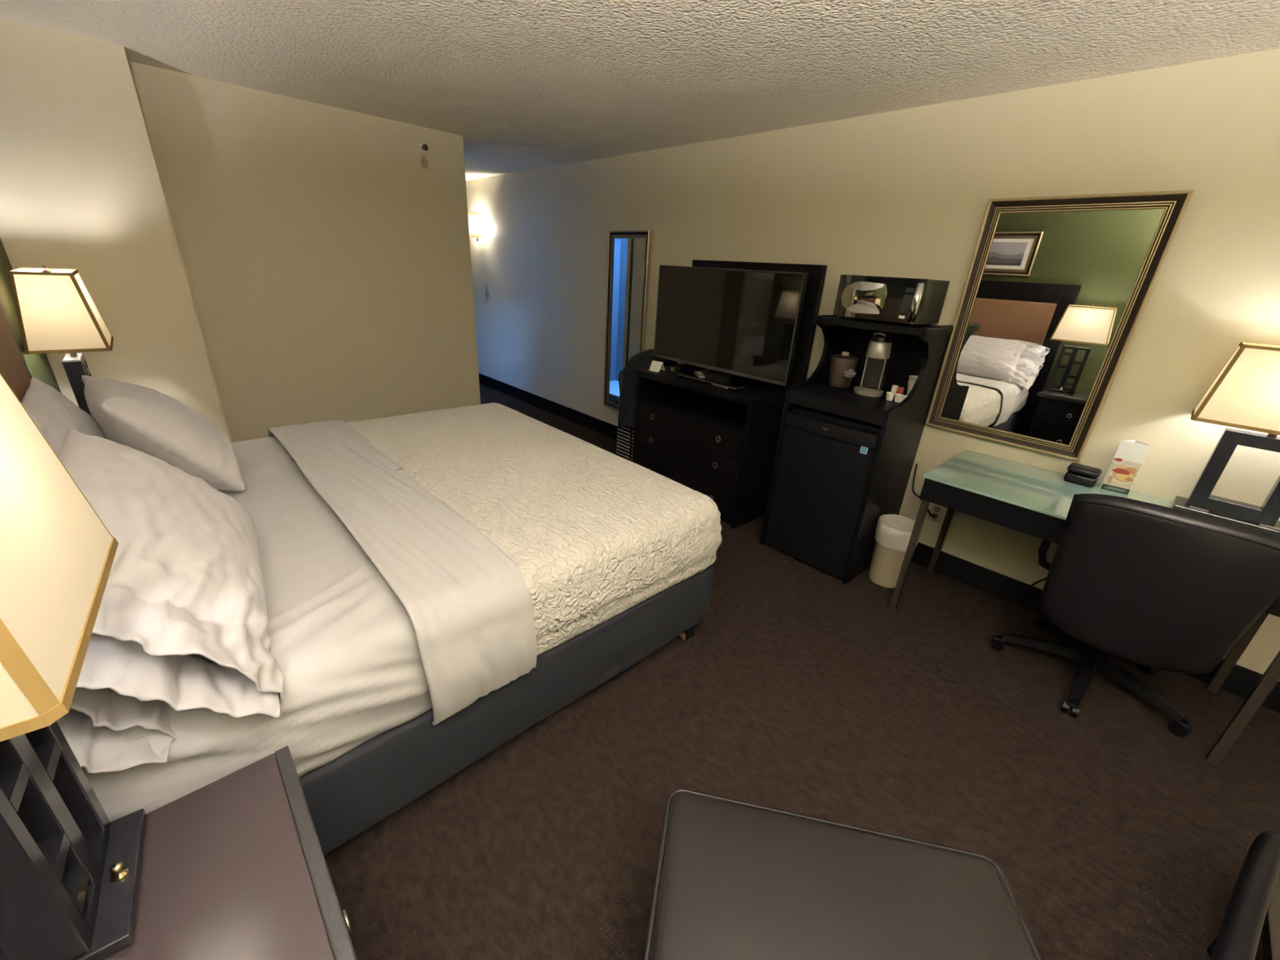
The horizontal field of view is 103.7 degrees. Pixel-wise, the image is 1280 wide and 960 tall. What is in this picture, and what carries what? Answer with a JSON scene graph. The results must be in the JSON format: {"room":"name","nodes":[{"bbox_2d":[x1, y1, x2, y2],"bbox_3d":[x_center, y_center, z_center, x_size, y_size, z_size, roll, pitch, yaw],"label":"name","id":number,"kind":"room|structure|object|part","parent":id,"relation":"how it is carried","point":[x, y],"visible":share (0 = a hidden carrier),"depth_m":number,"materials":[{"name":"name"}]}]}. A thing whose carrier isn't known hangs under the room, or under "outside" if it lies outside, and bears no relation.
{"room":"hotel room","nodes":[
{"label":"hotel room","id":0,"kind":"room"},
{"bbox_2d":[0,238,61,393],"bbox_3d":[-1.146,0.083,0.588,0.100,2.441,6.280,-17,30,-40],"label":"wall","id":1,"kind":"structure","parent":0,"point":[38,366],"depth_m":2.26,"materials":[{"name":"green paint"}]},
{"bbox_2d":[0,301,31,401],"bbox_3d":[-1.760,0.067,1.395,0.043,1.495,2.090,-17,30,-40],"label":"headboard","id":2,"kind":"object","parent":1,"relation":"attached to","point":[14,369],"visible":0.02,"depth_m":1.78,"materials":[{"name":"brown wood"}]},
{"bbox_2d":[0,17,231,442],"bbox_3d":[-2.913,-0.961,2.807,0.638,2.441,0.280,-17,30,-40],"label":"wall pier","id":3,"kind":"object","parent":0,"point":[81,189],"visible":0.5,"depth_m":2.53,"materials":[{"name":"beige paint"}]},
{"bbox_2d":[127,60,480,442],"bbox_3d":[-2.400,-1.219,3.496,2.590,2.441,0.100,-17,30,-40],"label":"wall","id":4,"kind":"structure","parent":0,"point":[328,271],"depth_m":3.47,"materials":[{"name":"beige paint"}]},
{"bbox_2d":[417,142,427,153],"bbox_3d":[-1.571,-2.415,3.652,0.066,0.066,0.054,-17,30,-40],"label":"sprinkler","id":5,"kind":"object","parent":4,"relation":"attached to","point":[423,148],"visible":1,"depth_m":3.65,"materials":[{"name":"white"}]},
{"bbox_2d":[419,152,428,168],"bbox_3d":[-1.589,-2.349,3.703,0.058,0.096,0.005,-17,30,-40],"label":"warning sign","id":6,"kind":"object","parent":4,"relation":"attached to","point":[424,157],"visible":1,"depth_m":3.70,"materials":[{"name":"beige"}]},
{"bbox_2d":[0,0,1279,180],"bbox_3d":[-0.884,-2.049,2.412,3.790,0.100,9.700,-17,30,-40],"label":"ceiling","id":7,"kind":"structure","parent":0,"point":[526,85],"depth_m":2.16,"materials":[{"name":"white paint"}]},
{"bbox_2d":[324,382,1279,959],"bbox_3d":[-1.028,0.280,3.392,3.790,0.080,9.700,-17,30,-40],"label":"floor","id":8,"kind":"structure","parent":0,"point":[1112,833],"depth_m":1.76,"materials":[{"name":"brown carpet"}]},
{"bbox_2d":[102,746,357,959],"bbox_3d":[-0.694,0.987,0.829,0.434,0.643,0.605,-17,30,-40],"label":"nightstand","id":9,"kind":"object","parent":8,"relation":"on","point":[234,867],"visible":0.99,"depth_m":0.82,"materials":[{"name":"black wood"}]},
{"bbox_2d":[0,373,146,959],"bbox_3d":[-0.826,0.265,0.621,0.261,0.829,0.435,-14,29,-36],"label":"table lamp","id":10,"kind":"object","parent":9,"relation":"on","point":[70,874],"visible":1,"depth_m":0.65,"materials":[{"name":"beige fabric"}]},
{"bbox_3d":[-0.849,0.440,0.684,0.060,0.413,0.218,-14,29,-36],"label":"ladder post","id":11,"kind":"part","parent":10,"relation":"part of","materials":[{"name":"black paint"}]},
{"bbox_3d":[-0.813,0.049,0.530,0.256,0.320,0.430,-14,29,-36],"label":"lamp shade","id":12,"kind":"part","parent":10,"relation":"part of","materials":[{"name":"beige fabric"}]},
{"bbox_3d":[-0.822,0.192,0.590,0.261,0.013,0.435,-14,29,-36],"label":"trim","id":13,"kind":"part","parent":10,"relation":"part of","materials":[{"name":"gold metal"}]},
{"bbox_3d":[-0.817,0.611,0.786,0.020,0.024,0.020,-14,29,-36],"label":"switch knob","id":14,"kind":"part","parent":10,"relation":"part of","materials":[{"name":"gold metal"}]},
{"bbox_3d":[-0.532,0.798,0.904,0.016,0.041,0.041,-17,30,-40],"label":"ring pull","id":15,"kind":"part","parent":9,"relation":"part of","materials":[{"name":"silver metal"}]},
{"bbox_2d":[81,435,713,856],"bbox_3d":[-1.067,0.310,2.306,2.068,0.700,2.057,-17,30,-40],"label":"bed","id":16,"kind":"object","parent":8,"relation":"on","point":[355,721],"visible":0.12,"depth_m":1.39,"materials":[{"name":"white fabric"}]},
{"bbox_2d":[20,376,106,457],"bbox_3d":[-1.962,-0.087,1.770,0.240,0.427,0.800,-17,30,-40],"label":"pillow","id":17,"kind":"object","parent":16,"relation":"on","point":[51,411],"visible":0.27,"depth_m":1.69,"materials":[{"name":"grey fabric"}]},
{"bbox_2d":[56,688,176,773],"bbox_3d":[-1.354,0.276,1.198,0.292,0.332,1.022,-16,30,-39],"label":"pillow","id":18,"kind":"object","parent":16,"relation":"on","point":[96,723],"visible":0.07,"depth_m":0.97,"materials":[{"name":"grey fabric"}]},
{"bbox_2d":[81,375,245,491],"bbox_3d":[-1.890,-0.193,1.990,0.386,0.424,0.766,-17,30,-40],"label":"pillow","id":19,"kind":"object","parent":16,"relation":"on","point":[152,422],"visible":0.86,"depth_m":1.79,"materials":[{"name":"grey fabric"}]},
{"bbox_2d":[57,429,284,718],"bbox_3d":[-1.189,0.186,1.258,0.365,0.437,0.998,-14,29,-36],"label":"pillow","id":20,"kind":"object","parent":16,"relation":"on","point":[182,621],"visible":0.74,"depth_m":1.09,"materials":[{"name":"grey fabric"}]},
{"bbox_3d":[-1.057,0.147,2.232,2.061,0.342,2.046,-17,30,-40],"label":"mattress","id":21,"kind":"part","parent":16,"relation":"part of","materials":[{"name":"grey fabric"}]},
{"bbox_2d":[267,419,537,725],"bbox_3d":[-1.161,0.157,2.147,0.350,0.395,2.134,-17,30,-40],"label":"sheet","id":22,"kind":"object","parent":16,"relation":"on","point":[468,605],"visible":0.99,"depth_m":1.55,"materials":[{"name":"grey fabric"}]},
{"bbox_2d":[345,402,721,655],"bbox_3d":[-0.683,0.011,2.569,1.099,0.339,2.078,-17,30,-40],"label":"coverlet","id":23,"kind":"object","parent":16,"relation":"on","point":[593,533],"visible":0.84,"depth_m":2.05,"materials":[{"name":"white fabric"}]},
{"bbox_2d":[616,396,634,460],"bbox_3d":[0.027,-0.577,4.266,0.256,0.938,0.400,-17,30,-40],"label":"suitcase","id":24,"kind":"object","parent":8,"relation":"on","point":[625,435],"visible":0.27,"depth_m":4.34,"materials":[{"name":"black plastic"}]},
{"bbox_2d":[617,348,679,431],"bbox_3d":[0.068,-0.752,4.185,0.417,0.651,0.348,-17,30,-40],"label":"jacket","id":25,"kind":"object","parent":24,"relation":"hanging from","point":[627,376],"visible":0.52,"depth_m":4.10,"materials":[{"name":"black fabric"}]},
{"bbox_2d":[632,364,789,528],"bbox_3d":[0.511,-0.307,3.755,0.574,0.895,1.061,-17,30,-40],"label":"dresser","id":26,"kind":"object","parent":8,"relation":"on","point":[718,443],"visible":0.77,"depth_m":3.47,"materials":[{"name":"black wood"}]},
{"bbox_2d":[647,360,665,372],"bbox_3d":[0.125,-0.850,3.747,0.090,0.066,0.107,17,26,29],"label":"tent card","id":27,"kind":"object","parent":26,"relation":"on","point":[655,366],"visible":1,"depth_m":3.74,"materials":[{"name":"white paper"}]},
{"bbox_2d":[670,366,683,373],"bbox_3d":[0.274,-0.826,3.753,0.050,0.034,0.087,-17,30,-40],"label":"box","id":28,"kind":"object","parent":26,"relation":"on","point":[675,369],"visible":1,"depth_m":3.73,"materials":[{"name":"black plastic"}]},
{"bbox_3d":[0.289,-0.819,3.739,0.050,0.034,0.043,-17,30,-40],"label":"lid","id":29,"kind":"part","parent":28,"relation":"part of","materials":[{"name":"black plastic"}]},
{"bbox_3d":[0.303,-0.001,3.689,0.020,0.208,0.969,-17,30,-40],"label":"drawer","id":30,"kind":"part","parent":26,"relation":"part of","materials":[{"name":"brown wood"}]},
{"bbox_3d":[0.315,-0.190,3.610,0.020,0.188,0.969,-17,30,-40],"label":"drawer","id":31,"kind":"part","parent":26,"relation":"part of","materials":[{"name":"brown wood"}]},
{"bbox_3d":[0.325,-0.359,3.538,0.020,0.167,0.969,-17,30,-40],"label":"drawer","id":32,"kind":"part","parent":26,"relation":"part of","materials":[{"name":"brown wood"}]},
{"bbox_2d":[693,371,705,378],"bbox_3d":[0.417,-0.741,3.520,0.048,0.024,0.170,1,23,-6],"label":"remote control","id":33,"kind":"object","parent":26,"relation":"on","point":[700,375],"visible":1,"depth_m":3.48,"materials":[{"name":"grey plastic"}]},
{"bbox_2d":[653,265,808,391],"bbox_3d":[0.517,-1.051,3.427,0.333,0.726,1.190,-17,30,-40],"label":"television","id":34,"kind":"object","parent":26,"relation":"on","point":[725,322],"visible":0.98,"depth_m":3.36,"materials":[{"name":"black plastic"}]},
{"bbox_2d":[643,788,1041,959],"bbox_3d":[0.373,1.076,1.004,0.743,0.462,0.553,7,23,9],"label":"ottoman","id":35,"kind":"object","parent":8,"relation":"on","point":[735,879],"visible":1,"depth_m":1.01,"materials":[{"name":"black leather"}]},
{"bbox_2d":[760,315,953,584],"bbox_3d":[1.225,-0.209,2.968,0.584,1.405,0.606,-17,30,-40],"label":"cabinet","id":36,"kind":"object","parent":8,"relation":"on","point":[919,350],"visible":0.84,"depth_m":2.80,"materials":[{"name":"black wood"}]},
{"bbox_3d":[1.035,-0.299,3.153,0.584,1.405,0.022,-17,30,-40],"label":"panel","id":37,"kind":"part","parent":36,"relation":"part of","materials":[{"name":"black wood"}]},
{"bbox_2d":[764,405,881,579],"bbox_3d":[1.188,0.025,3.042,0.561,0.888,0.530,-17,30,-40],"label":"mini refrigerator","id":38,"kind":"object","parent":36,"relation":"in","point":[825,460],"visible":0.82,"depth_m":2.84,"materials":[{"name":"black plastic"}]},
{"bbox_2d":[788,382,906,426],"bbox_3d":[1.242,-0.456,2.865,0.580,0.075,0.538,-17,30,-40],"label":"countertop","id":39,"kind":"structure","parent":36,"relation":"on","point":[843,402],"depth_m":2.71,"materials":[{"name":"black wood"}]},
{"bbox_2d":[827,351,858,387],"bbox_3d":[1.204,-0.662,2.993,0.154,0.200,0.154,-17,30,-40],"label":"ice bucket","id":40,"kind":"object","parent":39,"relation":"on","point":[839,363],"visible":0.98,"depth_m":2.95,"materials":[{"name":"brown plastic"}]},
{"bbox_3d":[1.208,-0.724,2.967,0.154,0.024,0.154,-17,30,-40],"label":"lid","id":41,"kind":"part","parent":40,"relation":"part of","materials":[{"name":"brown plastic"}]},
{"bbox_3d":[1.210,-0.745,2.958,0.042,0.020,0.042,-17,30,-40],"label":"lid knob","id":42,"kind":"part","parent":40,"relation":"part of","materials":[{"name":"beige plastic"}]},
{"bbox_2d":[842,368,856,378],"bbox_3d":[1.202,-0.612,2.891,0.068,0.056,0.075,-17,30,-40],"label":"plastic bag","id":43,"kind":"object","parent":40,"relation":"attached to","point":[850,373],"visible":1,"depth_m":2.87,"materials":[{"name":"grey"}]},
{"bbox_2d":[853,332,893,396],"bbox_3d":[1.309,-0.647,2.795,0.168,0.338,0.156,-17,30,-40],"label":"coffee maker","id":44,"kind":"object","parent":39,"relation":"on","point":[878,354],"visible":1,"depth_m":2.79,"materials":[{"name":"grey plastic"}]},
{"bbox_3d":[1.307,-0.600,2.815,0.006,0.164,0.090,-17,30,-40],"label":"water tank","id":45,"kind":"part","parent":44,"relation":"part of","materials":[{"name":"black plastic"}]},
{"bbox_3d":[1.291,-0.785,2.706,0.010,0.019,0.069,-17,30,-40],"label":"lid handle","id":46,"kind":"part","parent":44,"relation":"part of","materials":[{"name":"black plastic"}]},
{"bbox_3d":[1.318,-0.772,2.740,0.100,0.032,0.100,-17,30,-40],"label":"lid","id":47,"kind":"part","parent":44,"relation":"part of","materials":[{"name":"black plastic"}]},
{"bbox_2d":[885,391,895,400],"bbox_3d":[1.358,-0.454,2.728,0.047,0.039,0.047,-17,30,-40],"label":"paper cup","id":48,"kind":"object","parent":39,"relation":"on","point":[890,395],"visible":1,"depth_m":2.72,"materials":[{"name":"white paper"}]},
{"bbox_2d":[890,384,904,395],"bbox_3d":[1.445,-0.499,2.821,0.022,0.059,0.064,-17,30,-40],"label":"packet","id":49,"kind":"object","parent":39,"relation":"on","point":[895,388],"visible":0.57,"depth_m":2.81,"materials":[{"name":"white paper"}]},
{"bbox_2d":[894,393,904,402],"bbox_3d":[1.389,-0.439,2.697,0.047,0.039,0.047,-17,30,-40],"label":"paper cup","id":50,"kind":"object","parent":39,"relation":"on","point":[898,397],"visible":0.98,"depth_m":2.69,"materials":[{"name":"white paper"}]},
{"bbox_2d":[901,395,907,401],"bbox_3d":[1.411,-0.429,2.677,0.042,0.039,0.042,-17,30,-40],"label":"paper cup","id":51,"kind":"object","parent":39,"relation":"on","point":[903,397],"visible":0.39,"depth_m":2.67,"materials":[{"name":"white paper"}]},
{"bbox_2d":[906,381,914,395],"bbox_3d":[1.538,-0.506,2.824,0.082,0.082,0.082,-17,30,-40],"label":"paper cup","id":52,"kind":"object","parent":39,"relation":"on","point":[910,385],"visible":0.31,"depth_m":2.81,"materials":[{"name":"white paper"}]},
{"bbox_2d":[908,375,918,383],"bbox_3d":[1.540,-0.535,2.812,0.085,0.084,0.085,-17,30,-40],"label":"paper cup","id":53,"kind":"object","parent":52,"relation":"in","point":[913,379],"visible":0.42,"depth_m":2.79,"materials":[{"name":"white paper"}]},
{"bbox_2d":[813,315,953,337],"bbox_3d":[1.332,-0.853,2.765,0.399,0.036,0.606,-17,30,-40],"label":"shelf","id":54,"kind":"object","parent":36,"relation":"attached to","point":[932,331],"depth_m":2.63,"materials":[{"name":"black wood"}]},
{"bbox_3d":[1.434,-0.269,3.153,0.014,1.335,0.538,-17,30,-40],"label":"panel","id":55,"kind":"part","parent":36,"relation":"part of","materials":[{"name":"black wood"}]},
{"bbox_2d":[832,274,949,326],"bbox_3d":[1.317,-0.958,2.675,0.342,0.224,0.450,-17,30,-40],"label":"microwave","id":56,"kind":"object","parent":36,"relation":"on","point":[913,302],"visible":1,"depth_m":2.55,"materials":[{"name":"black plastic"}]},
{"bbox_3d":[1.415,-0.119,2.783,0.584,1.405,0.022,-17,30,-40],"label":"panel","id":57,"kind":"part","parent":36,"relation":"part of","materials":[{"name":"black wood"}]},
{"bbox_2d":[868,514,922,587],"bbox_3d":[1.433,0.409,2.859,0.225,0.373,0.225,-17,30,-40],"label":"waste bin","id":58,"kind":"object","parent":8,"relation":"on","point":[893,532],"visible":0.81,"depth_m":2.81,"materials":[{"name":"beige plastic"}]},
{"bbox_2d":[888,448,1279,766],"bbox_3d":[1.976,0.460,2.304,0.648,0.771,1.268,-17,30,-40],"label":"desk","id":59,"kind":"object","parent":8,"relation":"on","point":[1032,500],"visible":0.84,"depth_m":2.25,"materials":[{"name":"green glass"}]},
{"bbox_3d":[1.370,0.334,2.532,0.030,0.758,0.030,-17,30,-40],"label":"leg","id":60,"kind":"part","parent":59,"relation":"part of","materials":[{"name":"brown metal"}]},
{"bbox_3d":[1.772,0.210,2.885,0.030,0.758,0.030,-17,30,-40],"label":"leg","id":61,"kind":"part","parent":59,"relation":"part of","materials":[{"name":"brown wood"}]},
{"bbox_2d":[1014,577,1046,602],"bbox_3d":[2.149,0.437,2.543,0.045,0.613,0.270,-15,29,-37],"label":"lamp cord","id":62,"kind":"object","parent":59,"relation":"hanging from","point":[1044,579],"visible":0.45,"depth_m":2.69,"materials":[{"name":"black plastic"}]},
{"bbox_3d":[1.997,0.111,2.157,0.648,0.012,1.268,-17,30,-40],"label":"glass","id":63,"kind":"part","parent":59,"relation":"part of","materials":[{"name":"teal glass"}]},
{"bbox_2d":[1063,462,1102,487],"bbox_3d":[2.092,-0.025,2.377,0.094,0.078,0.120,-17,30,-40],"label":"telephone","id":64,"kind":"object","parent":59,"relation":"on","point":[1077,473],"visible":1,"depth_m":2.35,"materials":[{"name":"black plastic"}]},
{"bbox_3d":[2.094,-0.046,2.367,0.094,0.030,0.120,-17,30,-40],"label":"lid","id":65,"kind":"part","parent":64,"relation":"part of","materials":[{"name":"black plastic"}]},
{"bbox_2d":[1100,440,1151,494],"bbox_3d":[2.200,-0.063,2.281,0.099,0.234,0.068,21,29,36],"label":"table card","id":66,"kind":"object","parent":59,"relation":"on","point":[1130,456],"visible":1,"depth_m":2.26,"materials":[{"name":"white paper"}]},
{"bbox_2d":[1102,457,1142,489],"bbox_3d":[2.177,-0.030,2.268,0.096,0.130,0.002,21,29,36],"label":"food photo","id":67,"kind":"object","parent":66,"relation":"on","point":[1122,473],"depth_m":2.27,"materials":[{"name":"multicoloured paper"}]},
{"bbox_2d":[1171,342,1279,537],"bbox_3d":[2.400,-0.152,1.915,0.255,0.706,0.455,-17,30,-40],"label":"table lamp","id":68,"kind":"object","parent":59,"relation":"on","point":[1245,394],"visible":0.97,"depth_m":1.91,"materials":[{"name":"beige fabric"}]},
{"bbox_2d":[1189,505,1208,512],"bbox_3d":[2.296,0.120,2.065,0.018,0.006,0.055,-17,30,-40],"label":"outlet","id":69,"kind":"object","parent":68,"relation":"attached to","point":[1193,508],"depth_m":2.06,"materials":[{"name":"grey metal"}]},
{"bbox_3d":[2.393,-0.013,1.975,0.060,0.330,0.243,-17,30,-40],"label":"open frame","id":70,"kind":"part","parent":68,"relation":"part of","materials":[{"name":"black paint"}]},
{"bbox_3d":[2.402,-0.197,1.896,0.255,0.013,0.455,-17,30,-40],"label":"trim","id":71,"kind":"part","parent":68,"relation":"part of","materials":[{"name":"gold metal"}]},
{"bbox_3d":[2.410,-0.325,1.842,0.250,0.290,0.450,-17,30,-40],"label":"lamp shade","id":72,"kind":"part","parent":68,"relation":"part of","materials":[{"name":"beige fabric"}]},
{"bbox_3d":[2.418,-0.454,1.788,0.177,0.011,0.387,-17,30,-40],"label":"trim","id":73,"kind":"part","parent":68,"relation":"part of","materials":[{"name":"gold metal"}]},
{"bbox_2d":[1259,523,1279,531],"bbox_3d":[2.428,0.182,1.936,0.018,0.006,0.055,-17,30,-40],"label":"outlet","id":74,"kind":"object","parent":68,"relation":"attached to","point":[1263,526],"depth_m":1.94,"materials":[{"name":"grey"}]},
{"bbox_3d":[2.577,0.590,2.101,0.030,0.758,0.030,-17,30,-40],"label":"leg","id":75,"kind":"part","parent":59,"relation":"part of","materials":[{"name":"brown wood"}]},
{"bbox_3d":[2.175,0.714,1.748,0.030,0.758,0.030,-17,30,-40],"label":"leg","id":76,"kind":"part","parent":59,"relation":"part of","materials":[{"name":"brown wood"}]},
{"bbox_2d":[990,493,1279,737],"bbox_3d":[1.981,0.458,2.050,0.703,0.970,0.801,23,29,38],"label":"office chair","id":77,"kind":"object","parent":8,"relation":"on","point":[1153,588],"visible":0.96,"depth_m":1.74,"materials":[{"name":"black leather"}]},
{"bbox_3d":[1.862,0.762,2.331,0.295,0.073,0.060,15,25,25],"label":"leg","id":78,"kind":"part","parent":77,"relation":"part of","materials":[{"name":"black plastic"}]},
{"bbox_3d":[1.836,0.311,2.228,0.100,0.220,0.032,23,29,38],"label":"armrest","id":79,"kind":"part","parent":77,"relation":"part of","materials":[{"name":"black plastic"}]},
{"bbox_3d":[2.051,0.738,2.416,0.060,0.073,0.295,7,23,9],"label":"leg","id":80,"kind":"part","parent":77,"relation":"part of","materials":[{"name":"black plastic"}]},
{"bbox_3d":[1.887,0.843,2.140,0.295,0.073,0.060,-17,30,-40],"label":"leg","id":81,"kind":"part","parent":77,"relation":"part of","materials":[{"name":"black plastic"}]},
{"bbox_3d":[2.193,0.804,2.278,0.295,0.073,0.060,0,23,-8],"label":"leg","id":82,"kind":"part","parent":77,"relation":"part of","materials":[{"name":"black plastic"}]},
{"bbox_3d":[2.092,0.870,2.107,0.060,0.073,0.295,-7,25,-24],"label":"leg","id":83,"kind":"part","parent":77,"relation":"part of","materials":[{"name":"black plastic"}]},
{"bbox_3d":[1.780,0.378,1.763,0.570,0.622,0.155,23,29,38],"label":"backrest","id":84,"kind":"part","parent":77,"relation":"part of","materials":[{"name":"black leather"}]},
{"bbox_2d":[1206,831,1279,959],"bbox_3d":[1.400,1.042,0.732,1.009,0.857,0.895,-17,30,-40],"label":"armchair","id":85,"kind":"object","parent":8,"relation":"on","point":[1253,908],"visible":1,"depth_m":1.01,"materials":[{"name":"black leather"}]},
{"bbox_3d":[1.404,1.194,0.810,0.760,0.035,0.500,-17,30,-40],"label":"seat rail","id":86,"kind":"part","parent":85,"relation":"part of","materials":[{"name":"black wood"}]},
{"bbox_2d":[1267,872,1279,959],"bbox_3d":[1.473,1.092,0.817,0.815,0.165,0.550,-17,30,-40],"label":"seat cushion","id":87,"kind":"object","parent":85,"relation":"on","point":[1273,908],"depth_m":1.13,"materials":[{"name":"beige fabric"}]},
{"bbox_3d":[-2.659,0.078,2.724,0.401,0.623,0.600,-17,30,-40],"label":"nightstand","id":88,"kind":"object","parent":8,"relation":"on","visible":0},
{"bbox_2d":[8,265,113,415],"bbox_3d":[-2.630,-0.556,2.356,0.261,0.829,0.435,-17,30,-40],"label":"table lamp","id":89,"kind":"object","parent":88,"relation":"on","point":[57,313],"visible":0.74,"depth_m":2.15,"materials":[{"name":"beige fabric"}]},
{"bbox_3d":[-2.607,-0.915,2.205,0.183,0.011,0.357,-17,30,-40],"label":"trim","id":90,"kind":"part","parent":89,"relation":"part of","materials":[{"name":"gold metal"}]},
{"bbox_3d":[-2.616,-0.771,2.265,0.256,0.320,0.430,-17,30,-40],"label":"lamp shade","id":91,"kind":"part","parent":89,"relation":"part of","materials":[{"name":"beige fabric"}]},
{"bbox_3d":[-2.625,-0.629,2.325,0.261,0.013,0.435,-17,30,-40],"label":"trim","id":92,"kind":"part","parent":89,"relation":"part of","materials":[{"name":"gold metal"}]},
{"bbox_3d":[-2.651,-0.380,2.419,0.060,0.413,0.218,-17,30,-40],"label":"ladder post","id":93,"kind":"part","parent":89,"relation":"part of","materials":[{"name":"black paint"}]},
{"bbox_2d":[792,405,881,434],"bbox_3d":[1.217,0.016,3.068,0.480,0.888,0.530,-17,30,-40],"label":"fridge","id":94,"kind":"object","parent":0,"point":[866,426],"depth_m":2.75,"materials":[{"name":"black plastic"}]},
{"bbox_2d":[466,48,1279,680],"bbox_3d":[0.394,-1.296,4.090,0.100,2.441,9.700,-17,30,-40],"label":"wall","id":95,"kind":"structure","parent":0,"point":[907,193],"depth_m":2.65,"materials":[{"name":"beige paint"}]},
{"bbox_2d":[467,212,485,241],"bbox_3d":[-1.955,-3.015,5.989,0.123,0.305,0.336,-17,30,-40],"label":"wall sconce","id":96,"kind":"object","parent":95,"relation":"attached to","point":[476,220],"visible":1,"depth_m":5.90,"materials":[{"name":"white glass"}]},
{"bbox_2d":[484,282,488,293],"bbox_3d":[-1.911,-2.390,6.246,0.010,0.124,0.080,-17,30,-40],"label":"light switch","id":97,"kind":"object","parent":95,"relation":"attached to","point":[486,283],"visible":1,"depth_m":6.24,"materials":[{"name":"white plastic"}]},
{"bbox_2d":[603,230,651,410],"bbox_3d":[-0.137,-1.387,4.552,0.031,1.570,0.520,-17,30,-40],"label":"wall mirror","id":98,"kind":"object","parent":95,"relation":"attached to","point":[628,253],"visible":0.76,"depth_m":4.47,"materials":[{"name":"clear mirror"}]},
{"bbox_2d":[608,238,644,403],"bbox_3d":[-0.130,-1.389,4.558,0.004,1.460,0.410,-17,30,-40],"label":"mirror glass","id":99,"kind":"object","parent":98,"relation":"attached to","point":[627,271],"depth_m":4.48,"materials":[{"name":"blue mirror"}]},
{"bbox_2d":[684,259,826,386],"bbox_3d":[0.754,-1.133,3.589,0.059,0.776,1.065,-17,30,-40],"label":"panel","id":100,"kind":"object","parent":95,"relation":"attached to","point":[816,273],"visible":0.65,"depth_m":3.28,"materials":[{"name":"black plastic"}]},
{"bbox_2d":[478,373,1279,713],"bbox_3d":[0.288,-0.224,4.500,0.012,0.138,9.500,-17,30,-40],"label":"baseboard","id":101,"kind":"structure","parent":95,"relation":"attached to","point":[1241,681],"depth_m":2.89,"materials":[{"name":"black plastic"}]},
{"bbox_2d":[911,463,935,516],"bbox_3d":[1.673,0.065,2.961,0.071,0.285,0.179,-17,30,-40],"label":"power cord","id":102,"kind":"object","parent":95,"relation":"attached to","point":[916,465],"visible":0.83,"depth_m":2.98,"materials":[{"name":"black plastic"}]},
{"bbox_2d":[927,502,945,523],"bbox_3d":[1.754,0.192,2.977,0.008,0.116,0.072,-17,30,-40],"label":"wall outlet","id":103,"kind":"object","parent":95,"relation":"attached to","point":[935,509],"visible":0.85,"depth_m":2.97,"materials":[{"name":"beige plastic"}]},
{"bbox_2d":[931,512,938,518],"bbox_3d":[1.751,0.211,2.983,0.002,0.028,0.032,-17,30,-40],"label":"socket","id":104,"kind":"object","parent":103,"relation":"attached to","point":[936,514],"depth_m":2.98,"materials":[{"name":"brown plastic"}]},
{"bbox_2d":[933,506,940,512],"bbox_3d":[1.753,0.174,2.967,0.002,0.028,0.032,-17,30,-40],"label":"socket","id":105,"kind":"object","parent":103,"relation":"attached to","point":[935,508],"depth_m":2.97,"materials":[{"name":"brown"}]},
{"bbox_2d":[925,190,1194,461],"bbox_3d":[1.913,-0.730,2.436,0.032,1.140,0.705,-17,30,-39],"label":"wall mirror","id":106,"kind":"object","parent":95,"relation":"attached to","point":[1057,291],"visible":1,"depth_m":2.39,"materials":[{"name":"clear mirror"}]}
]}

